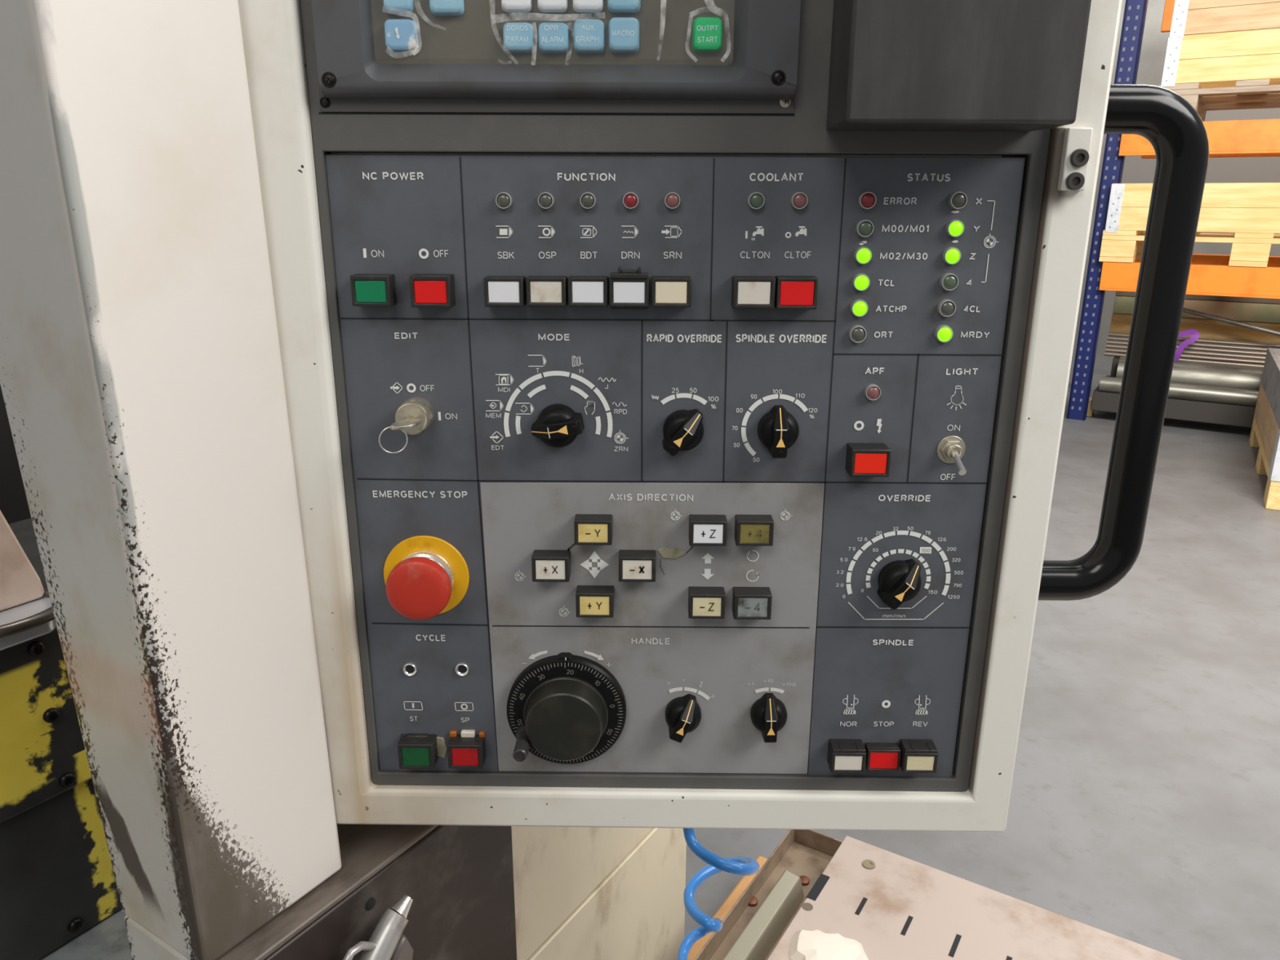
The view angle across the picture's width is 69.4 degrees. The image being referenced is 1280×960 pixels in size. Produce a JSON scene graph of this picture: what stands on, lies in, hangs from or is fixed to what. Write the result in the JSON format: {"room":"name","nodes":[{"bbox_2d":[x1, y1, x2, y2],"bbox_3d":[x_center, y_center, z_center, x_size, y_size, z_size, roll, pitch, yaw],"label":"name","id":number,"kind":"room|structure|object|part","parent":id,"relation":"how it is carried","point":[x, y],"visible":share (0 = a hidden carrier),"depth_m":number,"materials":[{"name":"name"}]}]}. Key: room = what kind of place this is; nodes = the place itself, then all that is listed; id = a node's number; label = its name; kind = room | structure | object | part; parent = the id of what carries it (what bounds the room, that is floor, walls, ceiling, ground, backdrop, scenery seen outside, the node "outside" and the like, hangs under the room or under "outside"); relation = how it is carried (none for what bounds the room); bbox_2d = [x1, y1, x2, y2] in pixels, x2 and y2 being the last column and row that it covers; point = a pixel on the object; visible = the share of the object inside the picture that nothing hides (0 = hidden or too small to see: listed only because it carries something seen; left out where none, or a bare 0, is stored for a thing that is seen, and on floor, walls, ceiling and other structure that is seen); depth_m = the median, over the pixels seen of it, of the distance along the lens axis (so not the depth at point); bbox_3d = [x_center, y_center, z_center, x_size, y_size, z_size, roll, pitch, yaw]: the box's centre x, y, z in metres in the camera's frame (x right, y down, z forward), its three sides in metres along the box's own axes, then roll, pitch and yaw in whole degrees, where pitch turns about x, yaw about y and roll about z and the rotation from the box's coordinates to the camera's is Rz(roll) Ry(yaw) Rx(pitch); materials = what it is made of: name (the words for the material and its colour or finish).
{"room":"machine shop","nodes":[
{"label":"machine shop","id":0,"kind":"room"},
{"bbox_2d":[684,360,1279,959],"bbox_3d":[3.053,0.218,3.773,16.000,0.100,16.000,0,17,1],"label":"floor","id":1,"kind":"structure","parent":0,"point":[1144,809],"depth_m":2.24,"materials":[{"name":"concrete"}]},
{"bbox_2d":[0,0,686,959],"bbox_3d":[-0.763,-0.077,0.548,0.997,2.300,2.800,11,20,31],"label":"machine","id":2,"kind":"object","parent":1,"relation":"on","point":[145,443],"visible":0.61,"depth_m":0.56,"materials":[{"name":"paint"}]},
{"bbox_3d":[-1.167,-0.153,0.792,0.040,2.300,2.800,11,20,31],"label":"interior panel","id":3,"kind":"part","parent":2,"relation":"part of","materials":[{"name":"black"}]},
{"bbox_2d":[0,518,121,959],"bbox_3d":[-0.669,0.266,0.743,0.305,0.286,1.650,11,20,31],"label":"cover","id":4,"kind":"object","parent":2,"relation":"on","point":[58,882],"visible":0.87,"depth_m":0.76,"materials":[{"name":"black"}]},
{"bbox_2d":[0,588,56,650],"bbox_3d":[-0.779,0.210,0.390,0.182,0.022,0.988,11,20,31],"label":"table casting","id":5,"kind":"object","parent":4,"relation":"on","point":[24,622],"visible":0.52,"depth_m":0.72,"materials":[{"name":"silver metal"}]},
{"bbox_2d":[0,510,44,610],"bbox_3d":[-0.521,0.022,0.696,0.026,0.174,0.099,11,20,31],"label":"panel","id":6,"kind":"object","parent":5,"relation":"on","point":[20,583],"visible":1,"depth_m":0.73,"materials":[{"name":"beige metal"}]},
{"bbox_3d":[-0.671,0.198,0.724,0.300,0.144,1.650,11,20,31],"label":"panel","id":7,"kind":"part","parent":4,"relation":"part of","materials":[{"name":"black metal"}]},
{"bbox_3d":[-0.674,0.334,0.767,0.294,0.141,1.650,11,20,31],"label":"panel","id":8,"kind":"part","parent":4,"relation":"part of","materials":[{"name":"black metal"}]},
{"bbox_3d":[-0.322,-0.123,0.561,0.166,1.470,0.120,11,20,31],"label":"post","id":9,"kind":"part","parent":2,"relation":"part of","materials":[{"name":"metal"}]},
{"bbox_3d":[-0.246,0.280,0.744,0.134,0.005,0.273,11,20,31],"label":"bed rail","id":10,"kind":"part","parent":2,"relation":"part of","materials":[{"name":"metal"}]},
{"bbox_2d":[342,894,413,959],"bbox_3d":[-0.192,0.351,0.680,0.022,0.065,0.068,11,20,31],"label":"gun","id":11,"kind":"object","parent":2,"relation":"hanging from","point":[387,941],"visible":1,"depth_m":0.68,"materials":[{"name":"silver metal"}]},
{"bbox_3d":[-0.240,0.619,0.843,0.120,0.701,0.272,11,20,31],"label":"skirt panel","id":12,"kind":"part","parent":2,"relation":"part of","materials":[{"name":"black metal"}]},
{"bbox_2d":[237,0,1208,831],"bbox_3d":[0.053,-0.102,0.617,0.625,0.725,0.192,0,17,1],"label":"pendant","id":13,"kind":"object","parent":2,"relation":"attached to","point":[731,343],"visible":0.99,"depth_m":0.59,"materials":[{"name":"beige paint"}]},
{"bbox_2d":[378,417,422,453],"bbox_3d":[-0.148,-0.028,0.577,0.024,0.019,0.024,0,17,1],"label":"key","id":14,"kind":"object","parent":13,"relation":"attached to","point":[409,423],"visible":1,"depth_m":0.57,"materials":[{"name":"silver metal"}]},
{"bbox_2d":[395,396,434,435],"bbox_3d":[-0.145,-0.041,0.594,0.022,0.022,0.017,0,17,1],"label":"switch","id":15,"kind":"object","parent":13,"relation":"attached to","point":[418,407],"depth_m":0.59,"materials":[{"name":"silver metal"}]},
{"bbox_3d":[-0.082,0.184,0.645,0.013,0.013,0.029,0,17,1],"label":"crank handle","id":16,"kind":"part","parent":13,"relation":"part of","materials":[{"name":"grey metal"}]},
{"bbox_3d":[-0.047,-0.306,0.513,0.275,0.175,0.011,0,17,1],"label":"keyboard panel","id":17,"kind":"part","parent":13,"relation":"part of","materials":[{"name":"black metal"}]},
{"bbox_3d":[-0.053,-0.033,0.594,0.034,0.028,0.020,0,17,1],"label":"rotary knob","id":18,"kind":"part","parent":13,"relation":"part of","materials":[{"name":"black plastic"}]},
{"bbox_3d":[0.008,0.108,0.646,0.230,0.223,0.001,0,17,1],"label":"axis plate","id":19,"kind":"part","parent":13,"relation":"part of","materials":[{"name":"grey metal"}]},
{"bbox_3d":[0.019,0.009,0.622,0.420,0.428,0.012,0,17,1],"label":"plate","id":20,"kind":"part","parent":13,"relation":"part of","materials":[{"name":"grey metal"}]},
{"bbox_3d":[0.028,-0.030,0.594,0.027,0.028,0.019,0,17,1],"label":"rotary knob","id":21,"kind":"part","parent":13,"relation":"part of","materials":[{"name":"black plastic"}]},
{"bbox_3d":[0.031,0.169,0.655,0.026,0.031,0.019,0,17,1],"label":"rotary knob","id":22,"kind":"part","parent":13,"relation":"part of","materials":[{"name":"black plastic"}]},
{"bbox_2d":[676,828,759,959],"bbox_3d":[0.080,0.416,0.936,0.082,0.317,0.124,0,17,1],"label":"air hose","id":23,"kind":"object","parent":13,"relation":"hanging from","point":[744,866],"visible":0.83,"depth_m":0.92,"materials":[{"name":"blue plastic"}]},
{"bbox_3d":[0.092,0.169,0.654,0.026,0.031,0.019,0,17,1],"label":"rotary knob","id":24,"kind":"part","parent":13,"relation":"part of","materials":[{"name":"black plastic"}]},
{"bbox_3d":[0.089,-0.031,0.593,0.026,0.032,0.019,0,17,1],"label":"rotary knob","id":25,"kind":"part","parent":13,"relation":"part of","materials":[{"name":"black plastic"}]},
{"bbox_3d":[0.176,0.071,0.622,0.028,0.031,0.020,0,17,1],"label":"rotary knob","id":26,"kind":"part","parent":13,"relation":"part of","materials":[{"name":"black plastic"}]},
{"bbox_2d":[936,435,966,475],"bbox_3d":[0.203,-0.016,0.592,0.019,0.020,0.027,0,17,1],"label":"toggle switch","id":27,"kind":"object","parent":13,"relation":"attached to","point":[951,451],"depth_m":0.60,"materials":[{"name":"silver metal"}]},
{"bbox_3d":[0.316,-0.081,0.637,0.098,0.354,0.030,0,17,1],"label":"grab handle","id":28,"kind":"part","parent":13,"relation":"part of","materials":[{"name":"black"}]},
{"bbox_2d":[687,856,767,959],"bbox_3d":[0.065,0.833,1.403,0.110,0.070,0.760,11,20,31],"label":"block","id":29,"kind":"object","parent":1,"relation":"on","point":[744,882],"visible":0.2,"depth_m":1.60,"materials":[{"name":"wood"}]},
{"bbox_2d":[693,829,842,959],"bbox_3d":[0.092,0.760,1.146,0.087,0.359,0.634,11,20,31],"label":"gutter","id":30,"kind":"object","parent":1,"relation":"on","point":[752,929],"visible":0.74,"depth_m":1.24,"materials":[{"name":"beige metal"}]},
{"bbox_2d":[767,835,1182,959],"bbox_3d":[0.654,0.857,0.794,1.250,0.382,0.617,11,20,31],"label":"conveyor cover","id":31,"kind":"object","parent":1,"relation":"on","point":[897,907],"visible":1,"depth_m":1.16,"materials":[{"name":"beige metal"}]},
{"bbox_2d":[789,929,868,959],"bbox_3d":[0.224,0.560,1.087,0.094,0.018,0.097,0,17,1],"label":"paper scrap","id":32,"kind":"object","parent":31,"relation":"on","point":[816,944],"visible":1,"depth_m":1.09,"materials":[{"name":"beige paper"}]},
{"bbox_2d":[1086,397,1093,416],"bbox_3d":[2.717,-0.445,5.613,0.070,0.100,0.100,11,20,31],"label":"block","id":33,"kind":"object","parent":1,"relation":"on","point":[1090,412],"visible":0.23,"depth_m":5.57,"materials":[{"name":"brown wood"}]},
{"bbox_2d":[1066,0,1279,420],"bbox_3d":[4.031,-1.822,4.832,2.950,3.200,1.274,11,20,31],"label":"rack","id":34,"kind":"object","parent":1,"relation":"on","point":[1209,274],"visible":0.75,"depth_m":4.97,"materials":[{"name":"blue"}]},
{"bbox_2d":[1098,230,1279,266],"bbox_3d":[3.420,-1.308,5.177,1.412,0.169,0.941,11,20,31],"label":"pallet","id":35,"kind":"object","parent":34,"relation":"on","point":[1248,249],"visible":0.8,"depth_m":4.91,"materials":[{"name":"yellow wood"}]},
{"bbox_2d":[1104,182,1279,233],"bbox_3d":[3.421,-1.499,5.109,1.406,0.258,0.934,11,20,31],"label":"pallet collar","id":36,"kind":"object","parent":35,"relation":"on","point":[1225,207],"visible":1,"depth_m":4.82,"materials":[{"name":"yellow wood"}]},
{"bbox_2d":[1159,79,1279,121],"bbox_3d":[3.650,-1.980,4.884,1.559,0.187,1.039,11,20,31],"label":"pallet","id":37,"kind":"object","parent":34,"relation":"on","point":[1257,93],"visible":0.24,"depth_m":4.81,"materials":[{"name":"grey wood"}]},
{"bbox_2d":[1160,28,1279,97],"bbox_3d":[3.651,-2.170,4.815,1.552,0.239,1.031,11,20,31],"label":"pallet collar","id":38,"kind":"object","parent":37,"relation":"on","point":[1220,60],"visible":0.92,"depth_m":4.67,"materials":[{"name":"yellow wood"}]},
{"bbox_2d":[1168,0,1279,38],"bbox_3d":[3.650,-2.393,4.749,1.539,0.244,1.031,11,20,31],"label":"pallet collar","id":39,"kind":"object","parent":38,"relation":"on","point":[1189,17],"visible":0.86,"depth_m":4.63,"materials":[{"name":"brown wood"}]},
{"bbox_2d":[1090,375,1255,427],"bbox_3d":[3.923,-0.310,5.056,2.580,0.176,0.620,11,20,31],"label":"cradle","id":40,"kind":"object","parent":1,"relation":"on","point":[1241,415],"visible":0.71,"depth_m":5.18,"materials":[{"name":"grey metal"}]},
{"bbox_2d":[1098,376,1258,406],"bbox_3d":[3.778,-0.362,4.770,2.550,0.087,0.088,11,20,31],"label":"tube","id":41,"kind":"object","parent":40,"relation":"on","point":[1113,384],"visible":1,"depth_m":5.13,"materials":[{"name":"silver metal"}]},
{"bbox_2d":[1110,352,1264,377],"bbox_3d":[3.996,-0.503,5.117,2.480,0.158,0.300,11,20,31],"label":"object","id":42,"kind":"object","parent":40,"relation":"on","point":[1116,359],"visible":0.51,"depth_m":5.61,"materials":[{"name":"grey metal"}]},
{"bbox_2d":[1103,351,1264,367],"bbox_3d":[3.914,-0.562,4.962,2.580,0.021,0.021,11,20,31],"label":"rod","id":43,"kind":"object","parent":42,"relation":"on","point":[1114,354],"visible":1,"depth_m":5.33,"materials":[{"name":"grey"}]},
{"bbox_2d":[1104,348,1265,364],"bbox_3d":[3.921,-0.587,4.967,2.580,0.022,0.024,11,20,31],"label":"rod","id":44,"kind":"object","parent":43,"relation":"on","point":[1113,350],"visible":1,"depth_m":5.33,"materials":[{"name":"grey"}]},
{"bbox_2d":[1106,344,1266,359],"bbox_3d":[3.929,-0.611,4.972,2.580,0.022,0.021,11,20,31],"label":"rod","id":45,"kind":"object","parent":44,"relation":"on","point":[1111,346],"visible":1,"depth_m":5.33,"materials":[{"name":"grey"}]},
{"bbox_2d":[1106,340,1266,355],"bbox_3d":[3.937,-0.636,4.977,2.580,0.022,0.021,11,20,31],"label":"rod","id":46,"kind":"object","parent":45,"relation":"on","point":[1110,342],"visible":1,"depth_m":5.34,"materials":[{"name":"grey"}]},
{"bbox_2d":[1107,336,1267,351],"bbox_3d":[3.944,-0.660,4.982,2.580,0.022,0.021,11,20,31],"label":"rod","id":47,"kind":"object","parent":46,"relation":"on","point":[1109,338],"visible":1,"depth_m":5.34,"materials":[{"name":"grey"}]},
{"bbox_2d":[1108,332,1279,348],"bbox_3d":[3.952,-0.685,4.987,2.580,0.022,0.022,11,20,31],"label":"rod","id":48,"kind":"object","parent":47,"relation":"on","point":[1117,335],"visible":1,"depth_m":5.33,"materials":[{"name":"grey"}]},
{"bbox_2d":[1109,313,1279,343],"bbox_3d":[4.011,-0.774,5.057,2.580,0.111,0.160,11,20,31],"label":"timber","id":49,"kind":"object","parent":42,"relation":"on","point":[1211,329],"visible":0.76,"depth_m":5.37,"materials":[{"name":"brown wood"}]},
{"bbox_2d":[1112,295,1279,323],"bbox_3d":[4.017,-0.881,5.033,2.580,0.103,0.160,11,20,31],"label":"timber","id":50,"kind":"object","parent":49,"relation":"on","point":[1237,311],"visible":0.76,"depth_m":5.33,"materials":[{"name":"brown wood"}]},
{"bbox_2d":[1115,290,1279,303],"bbox_3d":[4.022,-0.954,5.020,2.580,0.039,0.160,11,20,31],"label":"timber","id":51,"kind":"object","parent":50,"relation":"on","point":[1266,300],"visible":0.51,"depth_m":5.33,"materials":[{"name":"brown wood"}]},
{"bbox_2d":[1182,307,1279,336],"bbox_3d":[3.303,-0.893,5.193,0.671,0.155,0.026,14,21,37],"label":"pipe","id":52,"kind":"object","parent":50,"relation":"on","point":[1219,318],"visible":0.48,"depth_m":5.17,"materials":[{"name":"silver metal"}]},
{"bbox_2d":[1115,355,1263,391],"bbox_3d":[3.895,-0.446,4.870,2.480,0.190,0.190,11,20,31],"label":"bar","id":53,"kind":"object","parent":40,"relation":"on","point":[1233,376],"visible":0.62,"depth_m":5.18,"materials":[{"name":"metal"}]},
{"bbox_2d":[1174,328,1199,360],"bbox_3d":[3.129,-0.778,5.347,0.028,0.196,0.168,-15,23,-41],"label":"strap","id":54,"kind":"object","parent":53,"relation":"on","point":[1195,333],"visible":0.86,"depth_m":5.32,"materials":[{"name":"purple"}]},
{"bbox_2d":[1248,415,1279,510],"bbox_3d":[3.324,-0.054,4.256,0.800,0.144,1.331,10,19,28],"label":"pallet","id":55,"kind":"object","parent":1,"relation":"on","point":[1271,499],"visible":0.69,"depth_m":4.13,"materials":[{"name":"yellow wood"}]},
{"bbox_2d":[1253,347,1279,481],"bbox_3d":[3.323,-0.288,4.185,0.803,0.384,1.334,10,19,28],"label":"pallet collar","id":56,"kind":"object","parent":55,"relation":"on","point":[1267,411],"visible":1,"depth_m":4.32,"materials":[{"name":"brown wood"}]},
{"bbox_2d":[1071,0,1279,364],"bbox_3d":[4.522,-2.966,6.373,13.500,4.500,0.100,11,20,31],"label":"wall","id":57,"kind":"structure","parent":0,"point":[1136,170],"depth_m":6.78,"materials":[{"name":"white paint"}]}
]}

